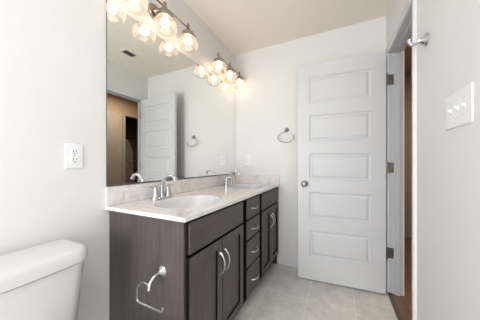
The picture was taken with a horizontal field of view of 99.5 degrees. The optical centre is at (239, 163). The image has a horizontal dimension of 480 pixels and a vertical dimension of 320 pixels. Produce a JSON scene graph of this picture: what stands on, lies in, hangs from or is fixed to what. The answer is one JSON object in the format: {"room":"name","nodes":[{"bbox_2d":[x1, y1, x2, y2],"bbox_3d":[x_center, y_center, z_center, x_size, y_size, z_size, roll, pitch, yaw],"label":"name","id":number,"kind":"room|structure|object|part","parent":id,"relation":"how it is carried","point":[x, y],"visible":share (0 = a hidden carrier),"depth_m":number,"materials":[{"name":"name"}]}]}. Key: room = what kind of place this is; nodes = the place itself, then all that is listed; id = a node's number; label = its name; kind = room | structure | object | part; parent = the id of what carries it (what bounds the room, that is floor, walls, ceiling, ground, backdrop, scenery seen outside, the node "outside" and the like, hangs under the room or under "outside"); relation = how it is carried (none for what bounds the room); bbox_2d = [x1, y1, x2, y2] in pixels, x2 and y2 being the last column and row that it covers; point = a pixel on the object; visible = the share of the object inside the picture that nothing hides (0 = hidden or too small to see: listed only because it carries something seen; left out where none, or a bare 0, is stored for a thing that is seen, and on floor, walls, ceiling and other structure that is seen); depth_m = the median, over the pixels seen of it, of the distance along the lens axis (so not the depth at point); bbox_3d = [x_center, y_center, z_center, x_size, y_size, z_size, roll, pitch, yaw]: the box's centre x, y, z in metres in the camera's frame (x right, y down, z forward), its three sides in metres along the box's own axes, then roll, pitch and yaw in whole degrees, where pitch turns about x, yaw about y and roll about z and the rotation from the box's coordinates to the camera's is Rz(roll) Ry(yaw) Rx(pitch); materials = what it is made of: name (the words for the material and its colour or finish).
{"room":"bathroom","nodes":[
{"label":"bathroom","id":0,"kind":"room"},
{"bbox_2d":[0,0,234,319],"bbox_3d":[-1.087,-0.112,0.479,0.100,2.434,4.719,0,0,26],"label":"wall","id":1,"kind":"structure","parent":0,"point":[53,52],"depth_m":0.94,"materials":[{"name":"paint"}]},
{"bbox_2d":[65,143,82,168],"bbox_3d":[-0.789,-0.036,0.970,0.009,0.118,0.072,0,0,26],"label":"wall outlet","id":2,"kind":"object","parent":1,"relation":"attached to","point":[73,152],"visible":1,"depth_m":0.96,"materials":[{"name":"white plastic"}]},
{"bbox_2d":[71,149,78,154],"bbox_3d":[-0.787,-0.056,0.969,0.003,0.029,0.034,0,0,26],"label":"receptacle","id":3,"kind":"object","parent":2,"relation":"attached to","point":[73,151],"depth_m":0.97,"materials":[{"name":"white plastic"}]},
{"bbox_2d":[71,157,78,162],"bbox_3d":[-0.787,-0.017,0.969,0.003,0.029,0.034,0,0,26],"label":"receptacle","id":4,"kind":"object","parent":2,"relation":"attached to","point":[73,159],"depth_m":0.97,"materials":[{"name":"white plastic"}]},
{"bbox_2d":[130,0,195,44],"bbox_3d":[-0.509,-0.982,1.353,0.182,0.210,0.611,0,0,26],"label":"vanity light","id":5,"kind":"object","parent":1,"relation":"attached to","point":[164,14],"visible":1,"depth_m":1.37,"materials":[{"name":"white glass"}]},
{"bbox_3d":[-0.546,-1.037,1.371,0.098,0.100,0.100,0,0,26],"label":"wall plate","id":6,"kind":"part","parent":5,"relation":"part of","materials":[{"name":"silver metal"}]},
{"bbox_3d":[-0.496,-0.944,1.347,0.057,0.070,0.057,0,0,26],"label":"light bulb","id":7,"kind":"part","parent":5,"relation":"part of","materials":[{"name":"white glass"}]},
{"bbox_3d":[-0.397,-0.944,1.553,0.057,0.070,0.057,0,0,26],"label":"light bulb","id":8,"kind":"part","parent":5,"relation":"part of","materials":[{"name":"white glass"}]},
{"bbox_2d":[106,0,234,185],"bbox_3d":[-0.392,-0.384,1.794,0.008,1.016,1.532,0,0,26],"label":"wall mirror","id":9,"kind":"object","parent":1,"relation":"attached to","point":[166,113],"visible":1,"depth_m":1.41,"materials":[{"name":"silver mirror"}]},
{"bbox_2d":[105,174,235,205],"bbox_3d":[-0.387,0.179,1.791,0.018,0.102,1.546,0,0,26],"label":"backsplash","id":10,"kind":"structure","parent":1,"relation":"attached to","point":[115,195],"depth_m":1.34,"materials":[{"name":"stone"}]},
{"bbox_2d":[214,52,244,85],"bbox_3d":[-0.118,-0.982,2.164,0.182,0.210,0.611,0,0,26],"label":"vanity light","id":11,"kind":"object","parent":1,"relation":"attached to","point":[219,61],"visible":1,"depth_m":2.14,"materials":[{"name":"white glass"}]},
{"bbox_3d":[-0.205,-0.944,1.952,0.057,0.070,0.057,0,0,26],"label":"light bulb","id":12,"kind":"part","parent":11,"relation":"part of","materials":[{"name":"white glass"}]},
{"bbox_3d":[-0.155,-1.037,2.182,0.098,0.100,0.100,0,0,26],"label":"wall plate","id":13,"kind":"part","parent":11,"relation":"part of","materials":[{"name":"silver metal"}]},
{"bbox_3d":[-0.105,-0.944,2.158,0.057,0.070,0.057,0,0,26],"label":"light bulb","id":14,"kind":"part","parent":11,"relation":"part of","materials":[{"name":"white glass"}]},
{"bbox_2d":[183,0,411,75],"bbox_3d":[0.543,-1.377,0.593,2.937,0.104,6.340,0,0,26],"label":"ceiling","id":15,"kind":"structure","parent":0,"point":[244,26],"depth_m":1.86,"materials":[{"name":"paint"}]},
{"bbox_2d":[235,16,385,262],"bbox_3d":[0.650,-0.112,2.205,1.529,2.434,0.100,0,0,26],"label":"wall","id":16,"kind":"structure","parent":0,"point":[266,101],"depth_m":2.24,"materials":[{"name":"paint"}]},
{"bbox_2d":[245,155,250,164],"bbox_3d":[0.095,-0.042,2.412,0.072,0.118,0.009,0,0,26],"label":"wall outlet","id":17,"kind":"object","parent":16,"relation":"attached to","point":[247,157],"visible":1,"depth_m":2.41,"materials":[{"name":"white plastic"}]},
{"bbox_2d":[277,128,293,142],"bbox_3d":[0.495,-0.307,2.190,0.178,0.172,0.061,0,0,26],"label":"towel ring","id":18,"kind":"object","parent":16,"relation":"attached to","point":[285,129],"visible":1,"depth_m":2.18,"materials":[{"name":"grey metal"}]},
{"bbox_2d":[278,255,297,267],"bbox_3d":[0.866,1.058,2.038,0.991,0.095,0.012,0,0,26],"label":"baseboard","id":19,"kind":"structure","parent":16,"relation":"attached to","point":[284,260],"depth_m":2.20,"materials":[{"name":"paint"}]},
{"bbox_2d":[234,263,396,319],"bbox_3d":[-0.404,1.130,0.149,1.617,0.050,4.719,0,0,26],"label":"floor","id":20,"kind":"structure","parent":0,"point":[280,294],"depth_m":1.63,"materials":[{"name":"beige tile"}]},
{"bbox_2d":[0,239,87,319],"bbox_3d":[-0.574,0.719,0.579,0.706,0.770,0.445,0,0,26],"label":"toilet","id":21,"kind":"object","parent":20,"relation":"on","point":[42,281],"visible":1,"depth_m":0.71,"materials":[{"name":"ceramic"}]},
{"bbox_3d":[-0.793,0.361,0.684,0.220,0.053,0.445,0,0,26],"label":"tank lid","id":22,"kind":"part","parent":21,"relation":"part of","materials":[{"name":"ceramic"}]},
{"bbox_2d":[109,187,278,319],"bbox_3d":[-0.130,0.677,1.679,0.578,0.855,1.519,0,0,26],"label":"vanity cabinet","id":23,"kind":"object","parent":20,"relation":"on","point":[213,262],"visible":0.97,"depth_m":1.06,"materials":[{"name":"brown wood"}]},
{"bbox_3d":[-0.481,0.677,1.013,0.524,0.855,0.016,0,0,26],"label":"panel","id":24,"kind":"part","parent":23,"relation":"part of","materials":[{"name":"brown wood"}]},
{"bbox_2d":[136,265,166,312],"bbox_3d":[-0.382,0.550,0.914,0.166,0.156,0.080,0,0,26],"label":"toilet paper holder","id":25,"kind":"object","parent":23,"relation":"attached to","point":[162,271],"visible":1,"depth_m":0.90,"materials":[{"name":"silver metal"}]},
{"bbox_3d":[-0.395,0.575,0.887,0.166,0.106,0.010,0,0,26],"label":"arm","id":26,"kind":"part","parent":25,"relation":"part of","materials":[{"name":"silver metal"}]},
{"bbox_3d":[-0.378,0.511,0.911,0.054,0.078,0.080,0,0,26],"label":"post","id":27,"kind":"part","parent":25,"relation":"part of","materials":[{"name":"silver metal"}]},
{"bbox_2d":[105,174,279,222],"bbox_3d":[-0.146,0.246,1.674,0.554,0.236,1.546,0,0,26],"label":"countertop","id":28,"kind":"structure","parent":23,"relation":"on","point":[191,199],"depth_m":1.37,"materials":[{"name":"stone"}]},
{"bbox_2d":[149,174,176,200],"bbox_3d":[-0.468,0.147,1.317,0.156,0.164,0.191,0,0,26],"label":"faucet","id":29,"kind":"object","parent":28,"relation":"on","point":[156,195],"visible":1,"depth_m":1.32,"materials":[{"name":"silver metal"}]},
{"bbox_3d":[-0.537,0.179,1.292,0.054,0.076,0.054,0,0,26],"label":"handle","id":30,"kind":"part","parent":29,"relation":"part of","materials":[{"name":"silver metal"}]},
{"bbox_3d":[-0.514,0.223,1.339,0.054,0.013,0.160,0,0,26],"label":"plate","id":31,"kind":"part","parent":29,"relation":"part of","materials":[{"name":"silver metal"}]},
{"bbox_3d":[-0.466,0.142,1.316,0.152,0.153,0.041,0,0,26],"label":"spout","id":32,"kind":"part","parent":29,"relation":"part of","materials":[{"name":"silver metal"}]},
{"bbox_3d":[-0.492,0.179,1.386,0.054,0.076,0.054,0,0,26],"label":"handle","id":33,"kind":"part","parent":29,"relation":"part of","materials":[{"name":"silver metal"}]},
{"bbox_2d":[152,195,221,208],"bbox_3d":[-0.310,0.296,1.254,0.362,0.136,0.464,0,0,26],"label":"basin","id":34,"kind":"object","parent":28,"relation":"in","point":[183,201],"depth_m":1.40,"materials":[{"name":"white ceramic"}]},
{"bbox_2d":[224,170,239,185],"bbox_3d":[-0.072,0.147,2.139,0.156,0.164,0.191,0,0,26],"label":"faucet","id":35,"kind":"object","parent":28,"relation":"on","point":[228,181],"visible":0.99,"depth_m":2.13,"materials":[{"name":"silver metal"}]},
{"bbox_3d":[-0.070,0.142,2.138,0.152,0.153,0.041,0,0,26],"label":"spout","id":36,"kind":"part","parent":35,"relation":"part of","materials":[{"name":"silver metal"}]},
{"bbox_2d":[229,184,265,188],"bbox_3d":[0.081,0.296,2.065,0.362,0.136,0.464,0,0,26],"label":"basin","id":37,"kind":"object","parent":28,"relation":"in","point":[237,186],"depth_m":2.24,"materials":[{"name":"white ceramic"}]},
{"bbox_3d":[-0.170,0.700,1.030,0.020,0.560,0.284,0,0,26],"label":"cabinet door","id":38,"kind":"part","parent":23,"relation":"part of","materials":[{"name":"brown wood"}]},
{"bbox_3d":[-0.174,0.700,1.032,0.009,0.460,0.184,0,0,26],"label":"panel","id":39,"kind":"part","parent":23,"relation":"part of","materials":[{"name":"brown wood"}]},
{"bbox_3d":[-0.097,0.555,1.125,0.036,0.129,0.012,0,0,26],"label":"handle","id":40,"kind":"part","parent":23,"relation":"part of","materials":[{"name":"silver metal"}]},
{"bbox_3d":[-0.073,0.555,1.173,0.036,0.129,0.012,0,0,26],"label":"handle","id":41,"kind":"part","parent":23,"relation":"part of","materials":[{"name":"silver metal"}]},
{"bbox_3d":[0.070,0.625,1.581,0.024,0.750,1.488,0,0,26],"label":"frame","id":42,"kind":"part","parent":23,"relation":"part of","materials":[{"name":"brown wood"}]},
{"bbox_3d":[-0.046,0.700,1.288,0.020,0.560,0.280,0,0,26],"label":"cabinet door","id":43,"kind":"part","parent":23,"relation":"part of","materials":[{"name":"brown wood"}]},
{"bbox_3d":[-0.050,0.700,1.290,0.009,0.460,0.180,0,0,26],"label":"panel","id":44,"kind":"part","parent":23,"relation":"part of","materials":[{"name":"brown wood"}]},
{"bbox_3d":[0.099,0.877,1.589,0.020,0.206,0.269,0,0,26],"label":"drawer","id":45,"kind":"part","parent":23,"relation":"part of","materials":[{"name":"brown wood"}]},
{"bbox_3d":[0.099,0.666,1.589,0.020,0.191,0.269,0,0,26],"label":"drawer","id":46,"kind":"part","parent":23,"relation":"part of","materials":[{"name":"brown wood"}]},
{"bbox_3d":[0.099,0.489,1.589,0.020,0.139,0.269,0,0,26],"label":"drawer","id":47,"kind":"part","parent":23,"relation":"part of","materials":[{"name":"brown wood"}]},
{"bbox_3d":[0.099,0.336,1.589,0.020,0.145,0.269,0,0,26],"label":"drawer","id":48,"kind":"part","parent":23,"relation":"part of","materials":[{"name":"brown wood"}]},
{"bbox_3d":[0.238,0.700,1.878,0.020,0.560,0.274,0,0,26],"label":"cabinet door","id":49,"kind":"part","parent":23,"relation":"part of","materials":[{"name":"brown wood"}]},
{"bbox_3d":[0.234,0.700,1.880,0.009,0.460,0.174,0,0,26],"label":"panel","id":50,"kind":"part","parent":23,"relation":"part of","materials":[{"name":"brown wood"}]},
{"bbox_3d":[0.354,0.700,2.128,0.009,0.460,0.170,0,0,26],"label":"panel","id":51,"kind":"part","parent":23,"relation":"part of","materials":[{"name":"brown wood"}]},
{"bbox_3d":[0.358,0.700,2.126,0.020,0.560,0.270,0,0,26],"label":"cabinet door","id":52,"kind":"part","parent":23,"relation":"part of","materials":[{"name":"brown wood"}]},
{"bbox_2d":[392,237,411,319],"bbox_3d":[2.158,1.131,1.124,2.088,0.048,4.300,0,0,26],"label":"floor","id":53,"kind":"structure","parent":0,"point":[404,303],"depth_m":1.80,"materials":[{"name":"brown wood"}]},
{"bbox_2d":[404,75,411,230],"bbox_3d":[2.630,-0.110,3.051,1.112,2.430,0.100,0,0,26],"label":"wall","id":54,"kind":"structure","parent":0,"point":[407,79],"depth_m":3.05,"materials":[{"name":"beige paint"}]},
{"bbox_2d":[404,230,411,237],"bbox_3d":[2.605,1.055,2.999,1.110,0.100,0.012,0,0,26],"label":"baseboard","id":55,"kind":"structure","parent":54,"relation":"attached to","point":[408,234],"depth_m":3.04,"materials":[{"name":"beige paint"}]},
{"bbox_2d":[386,0,479,319],"bbox_3d":[0.379,-0.112,-0.228,0.096,2.434,4.719,0,0,26],"label":"wall","id":56,"kind":"structure","parent":0,"point":[448,161],"depth_m":0.82,"materials":[{"name":"paint"}]},
{"bbox_2d":[297,52,387,293],"bbox_3d":[0.901,0.077,1.851,0.738,2.035,0.167,0,0,21],"label":"door","id":57,"kind":"structure","parent":56,"relation":"in","point":[343,166],"depth_m":1.82,"materials":[{"name":"paint"}]},
{"bbox_3d":[0.606,0.190,1.911,0.062,0.062,0.066,0,0,21],"label":"knob","id":58,"kind":"part","parent":57,"relation":"part of","materials":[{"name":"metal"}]},
{"bbox_2d":[386,74,393,85],"bbox_3d":[1.278,-0.715,1.731,0.050,0.089,0.003,0,0,26],"label":"door hinge","id":59,"kind":"structure","parent":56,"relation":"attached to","point":[391,76],"depth_m":1.73,"materials":[{"name":"metal"}]},
{"bbox_2d":[386,247,393,258],"bbox_3d":[1.278,0.760,1.731,0.050,0.089,0.003,0,0,26],"label":"door hinge","id":60,"kind":"structure","parent":56,"relation":"attached to","point":[390,250],"depth_m":1.73,"materials":[{"name":"metal"}]},
{"bbox_2d":[388,163,393,172],"bbox_3d":[1.278,0.035,1.731,0.050,0.089,0.003,0,0,26],"label":"door hinge","id":61,"kind":"structure","parent":56,"relation":"attached to","point":[390,165],"depth_m":1.73,"materials":[{"name":"metal"}]},
{"bbox_2d":[387,292,402,319],"bbox_3d":[1.139,1.127,1.450,0.032,0.055,0.631,0,0,26],"label":"trim","id":62,"kind":"structure","parent":56,"relation":"attached to","point":[396,310],"depth_m":1.55,"materials":[{"name":"wood"}]},
{"bbox_2d":[385,0,416,319],"bbox_3d":[1.178,0.053,1.431,0.130,2.104,0.745,0,0,26],"label":"door frame","id":63,"kind":"structure","parent":56,"relation":"attached to","point":[405,31],"depth_m":1.70,"materials":[{"name":"paint"}]},
{"bbox_2d":[406,32,429,46],"bbox_3d":[0.877,-0.606,1.009,0.080,0.062,0.062,0,0,26],"label":"robe hook","id":64,"kind":"object","parent":56,"relation":"attached to","point":[424,40],"visible":1,"depth_m":0.99,"materials":[{"name":"silver metal"}]},
{"bbox_2d":[446,82,473,129],"bbox_3d":[0.779,-0.198,0.732,0.016,0.128,0.180,0,0,26],"label":"light switch","id":65,"kind":"object","parent":56,"relation":"attached to","point":[459,105],"visible":1,"depth_m":0.71,"materials":[{"name":"white plastic"}]}
]}

